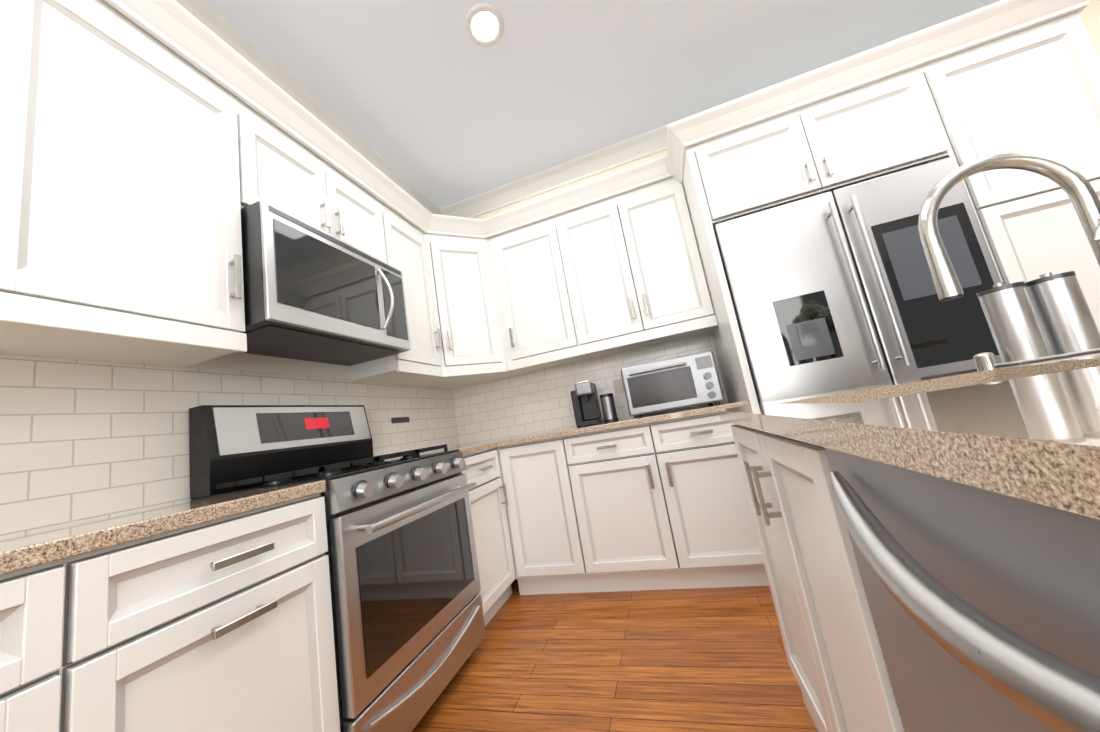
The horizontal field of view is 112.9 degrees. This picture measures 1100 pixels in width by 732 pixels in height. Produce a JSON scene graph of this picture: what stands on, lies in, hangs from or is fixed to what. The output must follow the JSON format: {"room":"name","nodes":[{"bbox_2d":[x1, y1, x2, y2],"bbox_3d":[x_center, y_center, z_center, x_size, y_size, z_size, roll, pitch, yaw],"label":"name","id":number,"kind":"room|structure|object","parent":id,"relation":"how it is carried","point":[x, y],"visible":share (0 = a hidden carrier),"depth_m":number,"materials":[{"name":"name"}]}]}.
{"room":"kitchen","nodes":[
{"label":"kitchen","id":0,"kind":"room"},
{"bbox_2d":[0,352,459,538],"bbox_3d":[-1.753,-0.085,0.223,0.100,2.740,6.500,-12,-9,16],"label":"wall","id":1,"kind":"structure","parent":0,"point":[84,440],"depth_m":1.18,"materials":[{"name":"white tile"}]},
{"bbox_2d":[0,0,47,335],"bbox_3d":[-1.522,-0.610,0.627,0.328,1.030,0.642,-12,-9,16],"label":"upper cabinet","id":2,"kind":"object","parent":1,"relation":"attached to","point":[23,23],"depth_m":0.87,"materials":[{"name":"white wood"}]},
{"bbox_2d":[0,0,247,367],"bbox_3d":[-1.373,-0.559,1.107,0.328,1.030,0.588,-12,-9,16],"label":"upper cabinet","id":3,"kind":"object","parent":1,"relation":"attached to","point":[140,168],"depth_m":1.07,"materials":[{"name":"white wood"}]},
{"bbox_2d":[244,103,343,240],"bbox_3d":[-1.269,-0.774,1.637,0.328,0.480,0.437,-12,-9,16],"label":"upper cabinet","id":4,"kind":"object","parent":1,"relation":"attached to","point":[283,173],"depth_m":1.59,"materials":[{"name":"white wood"}]},
{"bbox_2d":[240,200,410,365],"bbox_3d":[-1.068,-0.308,1.698,0.482,0.461,0.752,-12,-9,16],"label":"over-the-range microwave","id":5,"kind":"object","parent":4,"relation":"attached to","point":[313,293],"visible":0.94,"depth_m":1.50,"materials":[{"name":"grey metal"}]},
{"bbox_2d":[340,172,387,263],"bbox_3d":[-1.173,-0.741,1.948,0.328,0.480,0.437,-12,-9,16],"label":"upper cabinet","id":6,"kind":"object","parent":1,"relation":"attached to","point":[363,212],"depth_m":1.98,"materials":[{"name":"white wood"}]},
{"bbox_2d":[391,417,409,422],"bbox_3d":[-0.981,0.355,2.394,0.006,0.036,0.170,-12,-9,16],"label":"electrical outlet","id":7,"kind":"object","parent":1,"relation":"attached to","point":[400,420],"visible":1,"depth_m":2.39,"materials":[{"name":"grey metal"}]},
{"bbox_2d":[350,204,451,385],"bbox_3d":[-0.966,-0.432,2.335,0.383,1.030,0.482,-12,-9,16],"label":"upper cabinet","id":8,"kind":"object","parent":1,"relation":"attached to","point":[409,248],"depth_m":2.28,"materials":[{"name":"white wood"}]},
{"bbox_2d":[416,234,521,388],"bbox_3d":[-0.709,-0.411,2.746,0.638,1.030,0.692,-12,-9,16],"label":"upper cabinet","id":9,"kind":"object","parent":1,"relation":"attached to","point":[470,328],"depth_m":2.59,"materials":[{"name":"white wood"}]},
{"bbox_2d":[104,0,672,238],"bbox_3d":[-0.460,-1.295,1.056,1.734,0.105,3.298,-12,-9,16],"label":"crown molding","id":10,"kind":"structure","parent":9,"relation":"attached to","point":[178,28],"depth_m":1.75,"materials":[{"name":"white wood"}]},
{"bbox_2d":[103,0,666,230],"bbox_3d":[-0.194,-1.719,-0.205,3.730,0.210,6.270,-12,-9,16],"label":"wall","id":11,"kind":"structure","parent":0,"point":[586,180],"depth_m":2.58,"materials":[{"name":"beige"}]},
{"bbox_2d":[175,0,442,214],"bbox_3d":[-1.740,-1.457,0.082,0.093,0.114,5.760,-12,-9,16],"label":"crown molding","id":12,"kind":"structure","parent":11,"relation":"attached to","point":[202,10],"depth_m":1.72,"materials":[{"name":"white wood"}]},
{"bbox_2d":[453,333,727,445],"bbox_3d":[0.951,-0.164,2.626,3.730,2.740,0.100,-12,-9,16],"label":"wall","id":13,"kind":"structure","parent":0,"point":[534,402],"depth_m":2.83,"materials":[{"name":"white tile"}]},
{"bbox_2d":[487,177,717,373],"bbox_3d":[0.309,-0.598,2.624,1.416,1.042,0.365,-12,-9,16],"label":"upper cabinet","id":14,"kind":"object","parent":13,"relation":"attached to","point":[622,272],"visible":1,"depth_m":2.47,"materials":[{"name":"white wood"}]},
{"bbox_2d":[612,378,624,394],"bbox_3d":[0.502,0.151,2.675,0.070,0.110,0.006,-12,-9,16],"label":"electrical outlet","id":15,"kind":"object","parent":13,"relation":"attached to","point":[618,386],"visible":1,"depth_m":2.67,"materials":[{"name":"beige plastic"}]},
{"bbox_2d":[205,0,998,207],"bbox_3d":[1.480,-2.193,-0.550,7.700,0.050,6.500,-12,-9,16],"label":"ceiling","id":16,"kind":"structure","parent":0,"point":[431,100],"depth_m":1.89,"materials":[{"name":"white paint"}]},
{"bbox_2d":[465,4,503,46],"bbox_3d":[-0.290,-1.514,1.628,0.176,0.008,0.176,-12,-9,16],"label":"recessed light","id":17,"kind":"object","parent":16,"relation":"in","point":[484,25],"visible":1,"depth_m":1.62,"materials":[{"name":"white"}]},
{"bbox_2d":[412,579,817,731],"bbox_3d":[1.944,0.528,-0.984,7.700,0.060,6.500,-12,-9,16],"label":"floor","id":18,"kind":"structure","parent":0,"point":[695,660],"depth_m":1.40,"materials":[{"name":"brown wood"}]},
{"bbox_2d":[0,541,135,731],"bbox_3d":[-1.112,0.797,0.435,0.628,0.874,0.558,-12,-9,16],"label":"base cabinet","id":19,"kind":"object","parent":18,"relation":"on","point":[68,625],"depth_m":0.61,"materials":[{"name":"white wood"}]},
{"bbox_2d":[132,493,339,731],"bbox_3d":[-0.974,0.845,0.882,0.628,0.874,0.499,-12,-9,16],"label":"base cabinet","id":20,"kind":"object","parent":18,"relation":"on","point":[225,624],"depth_m":0.84,"materials":[{"name":"white wood"}]},
{"bbox_2d":[0,480,325,574],"bbox_3d":[-1.202,0.348,0.453,0.633,0.035,1.548,-12,-9,16],"label":"countertop","id":21,"kind":"structure","parent":20,"relation":"on","point":[26,550],"depth_m":0.76,"materials":[{"name":"stone"}]},
{"bbox_2d":[189,405,485,731],"bbox_3d":[-0.764,0.721,1.494,0.726,1.235,0.750,-12,-9,16],"label":"range","id":22,"kind":"object","parent":18,"relation":"on","point":[408,624],"visible":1,"depth_m":1.31,"materials":[{"name":"grey metal"}]},
{"bbox_2d":[459,448,515,625],"bbox_3d":[-0.612,0.970,2.055,0.628,0.874,0.445,-12,-9,16],"label":"base cabinet","id":23,"kind":"object","parent":18,"relation":"on","point":[487,502],"depth_m":1.99,"materials":[{"name":"white wood"}]},
{"bbox_2d":[497,436,600,594],"bbox_3d":[0.055,0.913,2.414,0.495,0.874,0.608,-12,-9,16],"label":"base cabinet","id":24,"kind":"object","parent":18,"relation":"on","point":[552,545],"depth_m":2.13,"materials":[{"name":"white wood"}]},
{"bbox_2d":[573,412,768,591],"bbox_3d":[0.682,0.778,2.235,1.065,0.874,0.608,-12,-9,16],"label":"base cabinet","id":25,"kind":"object","parent":18,"relation":"on","point":[663,505],"depth_m":1.94,"materials":[{"name":"white wood"}]},
{"bbox_2d":[387,401,748,460],"bbox_3d":[0.074,0.412,2.225,2.056,0.035,1.056,-12,-9,16],"label":"countertop","id":26,"kind":"structure","parent":25,"relation":"on","point":[468,449],"depth_m":2.07,"materials":[{"name":"stone"}]},
{"bbox_2d":[570,380,617,426],"bbox_3d":[0.289,0.246,2.471,0.290,0.293,0.220,-12,-9,16],"label":"coffee maker","id":27,"kind":"object","parent":26,"relation":"on","point":[585,403],"visible":1,"depth_m":2.46,"materials":[{"name":"black plastic"}]},
{"bbox_2d":[620,350,723,417],"bbox_3d":[0.755,0.127,2.296,0.540,0.315,0.403,-12,-9,16],"label":"toaster oven","id":28,"kind":"object","parent":26,"relation":"on","point":[689,380],"visible":1,"depth_m":2.14,"materials":[{"name":"silver metal"}]},
{"bbox_2d":[731,424,904,731],"bbox_3d":[0.848,0.301,-0.053,1.172,1.037,2.380,-12,-9,16],"label":"base cabinet","id":29,"kind":"object","parent":18,"relation":"on","point":[835,656],"visible":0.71,"depth_m":0.73,"materials":[{"name":"white wood"}]},
{"bbox_2d":[718,352,1099,519],"bbox_3d":[0.793,-0.065,0.003,1.157,0.035,2.380,-12,-9,16],"label":"countertop","id":30,"kind":"structure","parent":29,"relation":"on","point":[1030,432],"depth_m":0.31,"materials":[{"name":"stone"}]},
{"bbox_2d":[973,352,998,369],"bbox_3d":[1.193,-0.015,1.000,0.040,0.045,0.040,-12,-9,16],"label":"air gap cap","id":31,"kind":"object","parent":30,"relation":"in","point":[985,360],"visible":1,"depth_m":0.99,"materials":[{"name":"silver metal"}]},
{"bbox_2d":[918,153,1099,301],"bbox_3d":[1.026,-0.246,0.776,0.320,0.480,0.111,-12,-9,16],"label":"gooseneck faucet","id":32,"kind":"object","parent":30,"relation":"on","point":[1075,185],"visible":1,"depth_m":0.82,"materials":[{"name":"silver metal"}]},
{"bbox_2d":[976,271,1099,365],"bbox_3d":[1.299,-0.129,0.974,0.210,0.222,0.110,-12,-9,16],"label":"canisters","id":33,"kind":"object","parent":30,"relation":"on","point":[1047,316],"visible":0.98,"depth_m":0.95,"materials":[{"name":"silver metal"}]},
{"bbox_2d":[1092,221,1099,242],"bbox_3d":[1.186,-0.195,0.668,0.245,0.293,0.062,-12,-9,16],"label":"filter faucet","id":34,"kind":"object","parent":30,"relation":"on","point":[1096,237],"visible":1,"depth_m":0.71,"materials":[{"name":"silver metal"}]},
{"bbox_2d":[825,448,1099,731],"bbox_3d":[0.628,0.451,0.107,0.652,0.868,0.585,-12,-9,16],"label":"dishwasher","id":35,"kind":"object","parent":29,"relation":"in","point":[984,604],"visible":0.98,"depth_m":0.27,"materials":[{"name":"grey metal"}]},
{"bbox_2d":[714,155,1001,403],"bbox_3d":[1.601,0.058,1.951,1.023,1.842,0.736,-12,-9,16],"label":"fridge","id":36,"kind":"object","parent":18,"relation":"on","point":[834,290],"visible":0.5,"depth_m":1.72,"materials":[{"name":"grey metal"}]},
{"bbox_2d":[683,11,1099,404],"bbox_3d":[1.831,-0.229,1.936,1.665,2.360,0.705,-12,-9,16],"label":"cabinet","id":37,"kind":"object","parent":18,"relation":"on","point":[1035,89],"visible":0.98,"depth_m":1.70,"materials":[{"name":"white wood"}]},
{"bbox_2d":[667,0,1089,184],"bbox_3d":[1.579,-1.435,1.962,1.827,0.110,0.447,-12,-9,16],"label":"crown molding","id":38,"kind":"structure","parent":37,"relation":"attached to","point":[991,22],"depth_m":1.78,"materials":[{"name":"white wood"}]},
{"bbox_2d":[1079,0,1099,56],"bbox_3d":[4.428,-0.941,1.478,3.750,2.740,0.400,-12,-9,16],"label":"wall","id":39,"kind":"structure","parent":0,"point":[1089,14],"depth_m":1.86,"materials":[{"name":"beige paint"}]},
{"bbox_2d":[443,0,1001,217],"bbox_3d":[2.469,-1.882,1.931,7.198,0.114,0.093,-12,-9,16],"label":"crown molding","id":40,"kind":"structure","parent":39,"relation":"attached to","point":[601,160],"depth_m":2.59,"materials":[{"name":"white wood"}]}
]}

